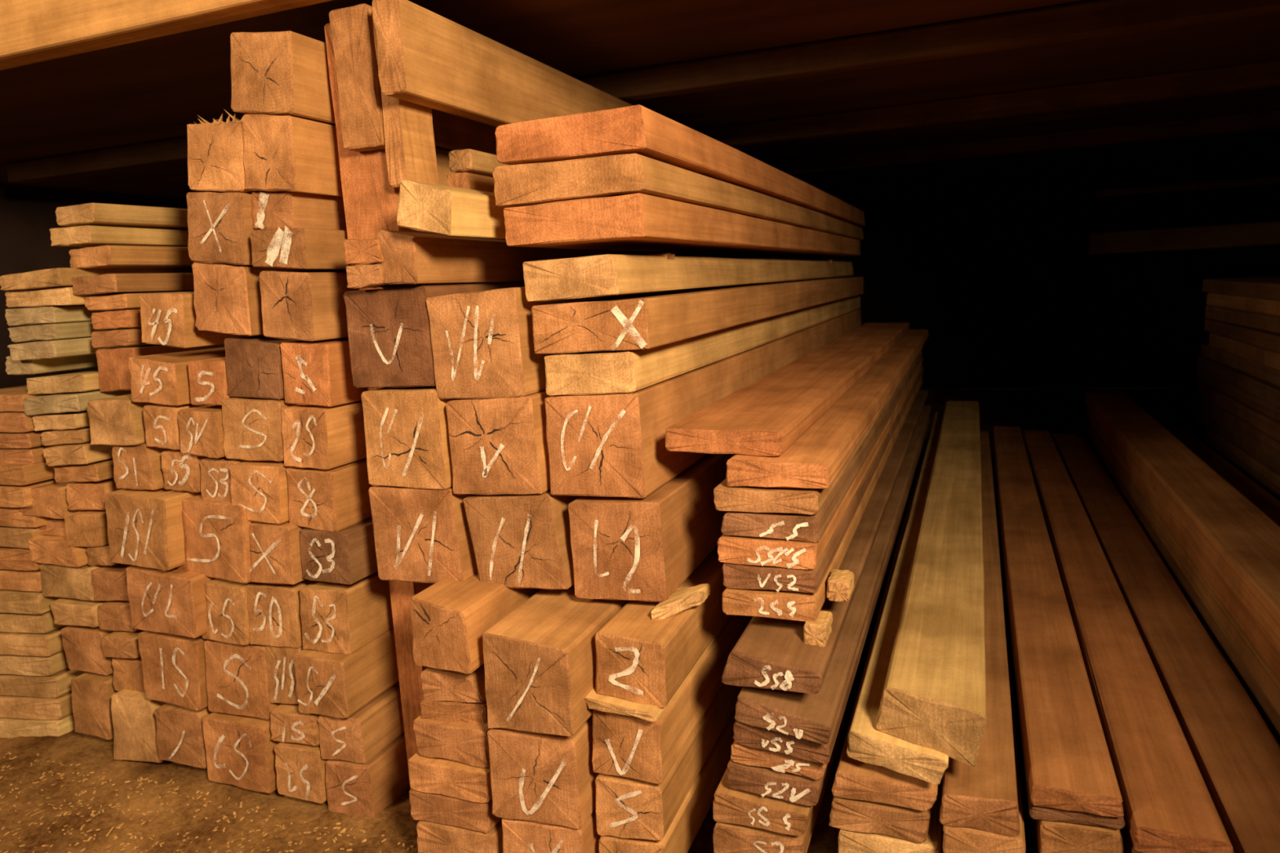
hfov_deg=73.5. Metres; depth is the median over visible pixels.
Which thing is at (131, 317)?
plank
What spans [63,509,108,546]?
plank
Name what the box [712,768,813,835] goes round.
plank
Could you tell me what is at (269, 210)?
plank
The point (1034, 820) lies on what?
plank
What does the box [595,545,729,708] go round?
wooden beam
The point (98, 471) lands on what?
plank
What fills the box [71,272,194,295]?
plank
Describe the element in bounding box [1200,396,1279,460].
plank
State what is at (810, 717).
plank
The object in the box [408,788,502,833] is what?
plank
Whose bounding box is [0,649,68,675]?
plank
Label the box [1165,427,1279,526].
plank
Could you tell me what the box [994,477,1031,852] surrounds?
plank
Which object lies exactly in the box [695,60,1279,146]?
crossbeam
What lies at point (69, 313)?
plank
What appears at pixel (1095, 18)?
crossbeam
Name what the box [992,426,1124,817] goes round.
plank
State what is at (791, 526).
plank
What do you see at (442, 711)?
plank
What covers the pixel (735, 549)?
plank
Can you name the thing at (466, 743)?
plank
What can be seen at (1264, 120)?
crossbeam
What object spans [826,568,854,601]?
spacer
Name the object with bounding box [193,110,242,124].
wood splinters
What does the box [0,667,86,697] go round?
plank
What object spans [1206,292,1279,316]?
plank
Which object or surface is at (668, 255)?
spacer
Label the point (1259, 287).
plank
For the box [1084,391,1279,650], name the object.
plank
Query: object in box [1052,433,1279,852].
plank
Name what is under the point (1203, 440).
plank
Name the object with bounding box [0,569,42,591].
plank
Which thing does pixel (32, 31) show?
beam
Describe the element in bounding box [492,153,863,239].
plank
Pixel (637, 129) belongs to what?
plank
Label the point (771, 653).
plank
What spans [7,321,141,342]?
plank
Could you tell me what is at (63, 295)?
plank
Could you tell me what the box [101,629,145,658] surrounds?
plank
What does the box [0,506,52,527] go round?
plank
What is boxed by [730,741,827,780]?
plank
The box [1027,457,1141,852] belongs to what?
plank
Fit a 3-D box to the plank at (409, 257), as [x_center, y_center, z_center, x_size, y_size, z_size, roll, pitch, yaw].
[0.069,-0.464,2.409,0.072,0.086,2.438,1,10,21]
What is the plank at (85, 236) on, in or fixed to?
on the plank at (108, 256)
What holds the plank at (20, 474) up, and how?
on the plank at (11, 495)
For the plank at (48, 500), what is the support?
on the plank at (54, 526)
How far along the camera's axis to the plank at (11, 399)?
1.77 m
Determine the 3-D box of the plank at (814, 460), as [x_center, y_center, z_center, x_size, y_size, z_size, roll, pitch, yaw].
[0.646,-0.158,2.330,0.141,0.041,2.591,1,10,21]
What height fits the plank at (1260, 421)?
0.047 m
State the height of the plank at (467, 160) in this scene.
0.038 m
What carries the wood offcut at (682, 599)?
on the wooden beam at (641, 659)
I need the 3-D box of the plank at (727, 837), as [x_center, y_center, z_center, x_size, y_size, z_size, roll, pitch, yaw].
[0.624,0.360,2.364,0.129,0.051,2.577,1,10,21]
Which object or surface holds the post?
on the floor
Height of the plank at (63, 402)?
0.044 m
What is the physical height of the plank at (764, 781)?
0.039 m
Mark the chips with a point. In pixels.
(9, 753)
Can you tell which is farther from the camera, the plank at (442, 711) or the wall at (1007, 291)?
the wall at (1007, 291)
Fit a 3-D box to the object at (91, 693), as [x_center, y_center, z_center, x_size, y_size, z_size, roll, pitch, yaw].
[-0.770,0.414,2.952,0.110,0.141,2.383,1,10,21]
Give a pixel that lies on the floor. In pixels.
(1056, 410)
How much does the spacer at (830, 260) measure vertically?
0.019 m
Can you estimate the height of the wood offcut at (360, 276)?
0.037 m
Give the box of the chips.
[0,750,413,852]
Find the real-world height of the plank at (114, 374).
0.089 m
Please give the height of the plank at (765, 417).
0.040 m
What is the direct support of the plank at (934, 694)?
on the plank at (866, 744)
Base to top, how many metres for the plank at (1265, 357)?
0.048 m
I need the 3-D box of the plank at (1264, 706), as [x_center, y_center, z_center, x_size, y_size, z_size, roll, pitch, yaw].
[1.274,0.286,1.983,0.142,0.048,2.574,1,10,21]
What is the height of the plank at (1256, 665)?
0.049 m
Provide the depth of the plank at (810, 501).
1.16 m
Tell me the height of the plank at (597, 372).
0.064 m
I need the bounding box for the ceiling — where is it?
[0,0,1279,206]
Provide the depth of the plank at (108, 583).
1.78 m
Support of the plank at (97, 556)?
on the plank at (108, 583)
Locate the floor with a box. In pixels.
[0,387,1208,852]
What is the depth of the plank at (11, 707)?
1.95 m
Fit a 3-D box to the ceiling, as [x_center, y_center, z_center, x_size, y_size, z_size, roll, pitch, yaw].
[0.978,-1.226,3.856,6.000,0.035,5.900,1,10,21]
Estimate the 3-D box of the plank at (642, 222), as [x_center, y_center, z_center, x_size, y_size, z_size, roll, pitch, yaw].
[0.330,-0.496,2.299,0.222,0.062,2.391,1,10,21]
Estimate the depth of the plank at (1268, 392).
2.58 m
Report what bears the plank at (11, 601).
on the plank at (43, 623)
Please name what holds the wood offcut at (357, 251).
on the wood offcut at (360, 276)
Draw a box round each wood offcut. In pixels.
[343,238,383,264]
[346,263,406,288]
[650,583,711,620]
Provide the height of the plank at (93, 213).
0.040 m
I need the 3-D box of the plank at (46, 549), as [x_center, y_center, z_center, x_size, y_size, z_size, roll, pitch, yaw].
[-0.787,0.054,2.939,0.153,0.055,2.488,1,10,21]
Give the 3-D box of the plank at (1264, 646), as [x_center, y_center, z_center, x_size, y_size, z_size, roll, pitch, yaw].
[1.284,0.179,2.011,0.141,0.050,2.752,1,10,21]
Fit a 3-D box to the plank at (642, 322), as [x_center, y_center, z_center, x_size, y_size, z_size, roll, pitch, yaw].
[0.375,-0.358,2.366,0.184,0.077,2.501,1,10,21]
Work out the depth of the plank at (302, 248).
1.40 m
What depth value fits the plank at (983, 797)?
1.14 m
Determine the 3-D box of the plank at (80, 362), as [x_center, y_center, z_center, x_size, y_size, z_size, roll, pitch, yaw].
[-0.825,-0.344,2.924,0.088,0.041,2.534,1,10,21]
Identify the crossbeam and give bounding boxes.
[5,0,1279,183]
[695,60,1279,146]
[764,109,1279,175]
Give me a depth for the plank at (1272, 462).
2.62 m
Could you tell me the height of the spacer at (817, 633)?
0.037 m
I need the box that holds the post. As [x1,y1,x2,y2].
[358,284,435,789]
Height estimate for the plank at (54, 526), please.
0.042 m
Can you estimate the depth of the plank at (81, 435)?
1.74 m
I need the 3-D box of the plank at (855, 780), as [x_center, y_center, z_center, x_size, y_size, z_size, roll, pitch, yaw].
[0.783,0.241,2.310,0.136,0.040,2.664,1,10,21]
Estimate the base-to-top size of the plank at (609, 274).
0.062 m
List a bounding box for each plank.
[0,267,192,290]
[0,385,62,412]
[0,411,48,432]
[0,430,51,448]
[0,444,64,464]
[0,462,54,485]
[0,478,55,507]
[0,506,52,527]
[0,525,45,548]
[0,546,42,570]
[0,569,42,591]
[0,589,62,614]
[0,610,65,633]
[0,625,69,656]
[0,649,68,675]
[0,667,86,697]
[0,690,72,719]
[0,713,75,737]
[4,287,118,307]
[4,305,140,325]
[5,353,97,374]
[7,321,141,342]
[7,337,151,360]
[20,481,82,519]
[23,389,131,415]
[26,369,99,394]
[28,535,88,567]
[32,410,89,431]
[38,518,66,537]
[39,563,102,600]
[40,426,91,445]
[43,441,113,466]
[49,225,188,247]
[50,597,107,627]
[53,457,114,482]
[55,202,188,230]
[60,625,115,675]
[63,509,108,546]
[66,477,124,510]
[68,244,195,268]
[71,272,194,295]
[84,292,161,310]
[85,543,118,565]
[90,328,146,347]
[90,563,131,601]
[91,309,141,329]
[95,343,224,392]
[97,600,139,631]
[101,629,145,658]
[111,657,145,692]
[250,191,434,233]
[250,226,351,269]
[372,0,631,126]
[377,230,771,284]
[396,179,506,238]
[408,751,492,803]
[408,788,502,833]
[413,715,490,768]
[416,817,502,852]
[420,698,488,724]
[421,663,486,702]
[446,172,493,192]
[448,148,506,177]
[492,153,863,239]
[494,104,865,226]
[503,192,860,258]
[523,253,853,302]
[531,276,863,354]
[544,294,860,395]
[584,614,732,722]
[665,322,909,456]
[712,462,918,852]
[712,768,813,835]
[713,346,923,515]
[717,358,923,569]
[720,350,922,542]
[721,390,928,693]
[722,365,923,593]
[722,376,922,621]
[726,328,928,488]
[726,439,924,806]
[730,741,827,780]
[733,416,929,764]
[734,405,931,744]
[829,795,931,843]
[831,425,937,811]
[838,778,942,852]
[846,411,948,784]
[875,400,986,767]
[939,431,1020,836]
[941,824,943,852]
[942,439,1026,852]
[991,435,1124,829]
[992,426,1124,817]
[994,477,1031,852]
[997,505,1036,852]
[1022,430,1233,852]
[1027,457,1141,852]
[1033,819,1039,852]
[1035,819,1123,852]
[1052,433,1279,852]
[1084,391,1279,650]
[1086,406,1279,680]
[1088,421,1279,715]
[1090,438,1279,746]
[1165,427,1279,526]
[1196,355,1279,407]
[1196,368,1279,422]
[1197,382,1279,441]
[1199,408,1279,474]
[1200,343,1279,386]
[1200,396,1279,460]
[1200,435,1279,501]
[1202,276,1279,301]
[1204,305,1279,333]
[1204,319,1279,353]
[1204,426,1279,493]
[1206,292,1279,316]
[1208,333,1279,370]
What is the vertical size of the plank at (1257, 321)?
0.048 m
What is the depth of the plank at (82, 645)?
1.85 m
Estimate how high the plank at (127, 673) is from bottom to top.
0.081 m
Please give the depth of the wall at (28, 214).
3.38 m
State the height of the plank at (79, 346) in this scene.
0.040 m
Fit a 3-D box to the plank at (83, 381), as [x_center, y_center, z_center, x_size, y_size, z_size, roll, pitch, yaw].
[-0.730,-0.297,2.863,0.172,0.043,2.493,1,10,21]
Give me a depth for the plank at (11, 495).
1.79 m
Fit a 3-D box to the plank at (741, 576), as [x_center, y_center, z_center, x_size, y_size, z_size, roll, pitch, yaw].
[0.634,-0.011,2.345,0.135,0.037,2.570,1,10,21]
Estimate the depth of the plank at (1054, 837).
1.03 m
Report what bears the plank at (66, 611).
on the plank at (82, 645)
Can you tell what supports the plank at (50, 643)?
on the plank at (25, 665)
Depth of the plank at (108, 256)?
1.68 m
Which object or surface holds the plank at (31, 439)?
on the plank at (33, 455)
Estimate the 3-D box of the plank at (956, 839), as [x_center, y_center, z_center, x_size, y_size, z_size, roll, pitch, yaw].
[0.880,0.294,2.221,0.096,0.054,2.581,1,10,21]
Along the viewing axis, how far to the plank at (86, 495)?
1.76 m
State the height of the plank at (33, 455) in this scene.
0.041 m
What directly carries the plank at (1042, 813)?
on the plank at (1054, 837)
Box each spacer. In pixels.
[640,253,675,259]
[803,610,832,647]
[815,259,833,264]
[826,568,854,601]
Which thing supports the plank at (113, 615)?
on the plank at (117, 644)
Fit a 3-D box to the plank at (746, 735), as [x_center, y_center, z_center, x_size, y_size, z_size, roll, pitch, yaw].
[0.650,0.198,2.322,0.139,0.035,2.630,1,10,21]
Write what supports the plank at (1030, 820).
on the plank at (1022, 784)
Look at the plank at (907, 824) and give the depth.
1.11 m
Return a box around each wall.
[0,182,187,388]
[771,172,1279,388]
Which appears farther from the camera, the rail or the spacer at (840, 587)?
the rail
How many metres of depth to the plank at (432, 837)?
1.35 m
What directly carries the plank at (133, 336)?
on the plank at (114, 374)
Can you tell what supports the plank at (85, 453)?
on the plank at (98, 471)
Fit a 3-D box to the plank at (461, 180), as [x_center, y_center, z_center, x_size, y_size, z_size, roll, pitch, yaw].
[0.109,-0.591,2.505,0.047,0.071,2.322,1,10,21]
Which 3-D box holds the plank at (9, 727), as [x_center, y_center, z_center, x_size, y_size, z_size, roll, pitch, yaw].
[-1.037,0.493,3.070,0.299,0.057,2.456,1,10,21]
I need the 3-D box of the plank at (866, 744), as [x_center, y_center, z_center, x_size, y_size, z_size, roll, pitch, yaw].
[0.790,0.189,2.271,0.130,0.040,2.667,1,10,21]
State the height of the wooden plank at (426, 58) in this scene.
0.138 m
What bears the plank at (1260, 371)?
on the plank at (1268, 392)
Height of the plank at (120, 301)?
0.032 m
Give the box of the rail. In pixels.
[1088,221,1279,254]
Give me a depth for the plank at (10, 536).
1.84 m
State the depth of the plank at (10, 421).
1.77 m
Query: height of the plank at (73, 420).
0.038 m
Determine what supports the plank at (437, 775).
on the plank at (441, 809)
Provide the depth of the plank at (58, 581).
1.82 m
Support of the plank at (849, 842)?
on the plank at (943, 824)
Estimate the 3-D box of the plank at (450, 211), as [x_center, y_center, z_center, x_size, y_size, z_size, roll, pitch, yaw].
[0.134,-0.522,2.335,0.099,0.085,2.457,1,10,21]
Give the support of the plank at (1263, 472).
on the plank at (1203, 440)
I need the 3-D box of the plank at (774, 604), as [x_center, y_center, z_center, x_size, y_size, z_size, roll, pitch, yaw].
[0.626,0.029,2.328,0.133,0.038,2.523,1,10,21]
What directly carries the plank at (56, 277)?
on the plank at (63, 295)
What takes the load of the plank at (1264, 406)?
on the plank at (1260, 421)
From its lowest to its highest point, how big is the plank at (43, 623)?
0.049 m
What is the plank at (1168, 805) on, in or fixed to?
on the plank at (1128, 846)
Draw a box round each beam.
[0,0,331,70]
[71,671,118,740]
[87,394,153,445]
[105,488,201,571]
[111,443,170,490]
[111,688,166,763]
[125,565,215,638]
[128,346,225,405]
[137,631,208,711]
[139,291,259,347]
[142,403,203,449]
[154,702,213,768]
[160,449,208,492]
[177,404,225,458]
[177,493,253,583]
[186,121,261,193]
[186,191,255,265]
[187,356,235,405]
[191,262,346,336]
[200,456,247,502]
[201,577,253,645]
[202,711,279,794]
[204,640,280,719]
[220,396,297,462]
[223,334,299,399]
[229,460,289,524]
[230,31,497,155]
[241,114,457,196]
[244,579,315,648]
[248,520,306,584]
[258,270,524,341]
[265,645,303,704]
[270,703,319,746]
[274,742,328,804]
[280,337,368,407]
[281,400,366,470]
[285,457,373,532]
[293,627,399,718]
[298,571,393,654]
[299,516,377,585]
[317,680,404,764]
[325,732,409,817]
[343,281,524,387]
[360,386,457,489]
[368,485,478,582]
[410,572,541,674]
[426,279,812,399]
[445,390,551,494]
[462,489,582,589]
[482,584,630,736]
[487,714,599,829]
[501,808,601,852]
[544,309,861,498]
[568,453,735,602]
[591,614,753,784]
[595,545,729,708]
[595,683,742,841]
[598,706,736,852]
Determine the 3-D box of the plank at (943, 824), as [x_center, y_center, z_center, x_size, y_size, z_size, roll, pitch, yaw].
[0.790,0.399,2.250,0.114,0.049,2.454,1,10,21]
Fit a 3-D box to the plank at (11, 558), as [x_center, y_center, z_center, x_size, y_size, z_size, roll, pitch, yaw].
[-0.989,0.090,2.932,0.234,0.048,2.364,1,10,21]
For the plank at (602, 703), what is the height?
0.015 m
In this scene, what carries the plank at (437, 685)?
on the plank at (442, 711)
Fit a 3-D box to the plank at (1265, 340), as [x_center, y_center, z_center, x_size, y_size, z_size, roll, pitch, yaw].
[1.683,-0.161,1.962,0.195,0.049,2.270,1,10,21]

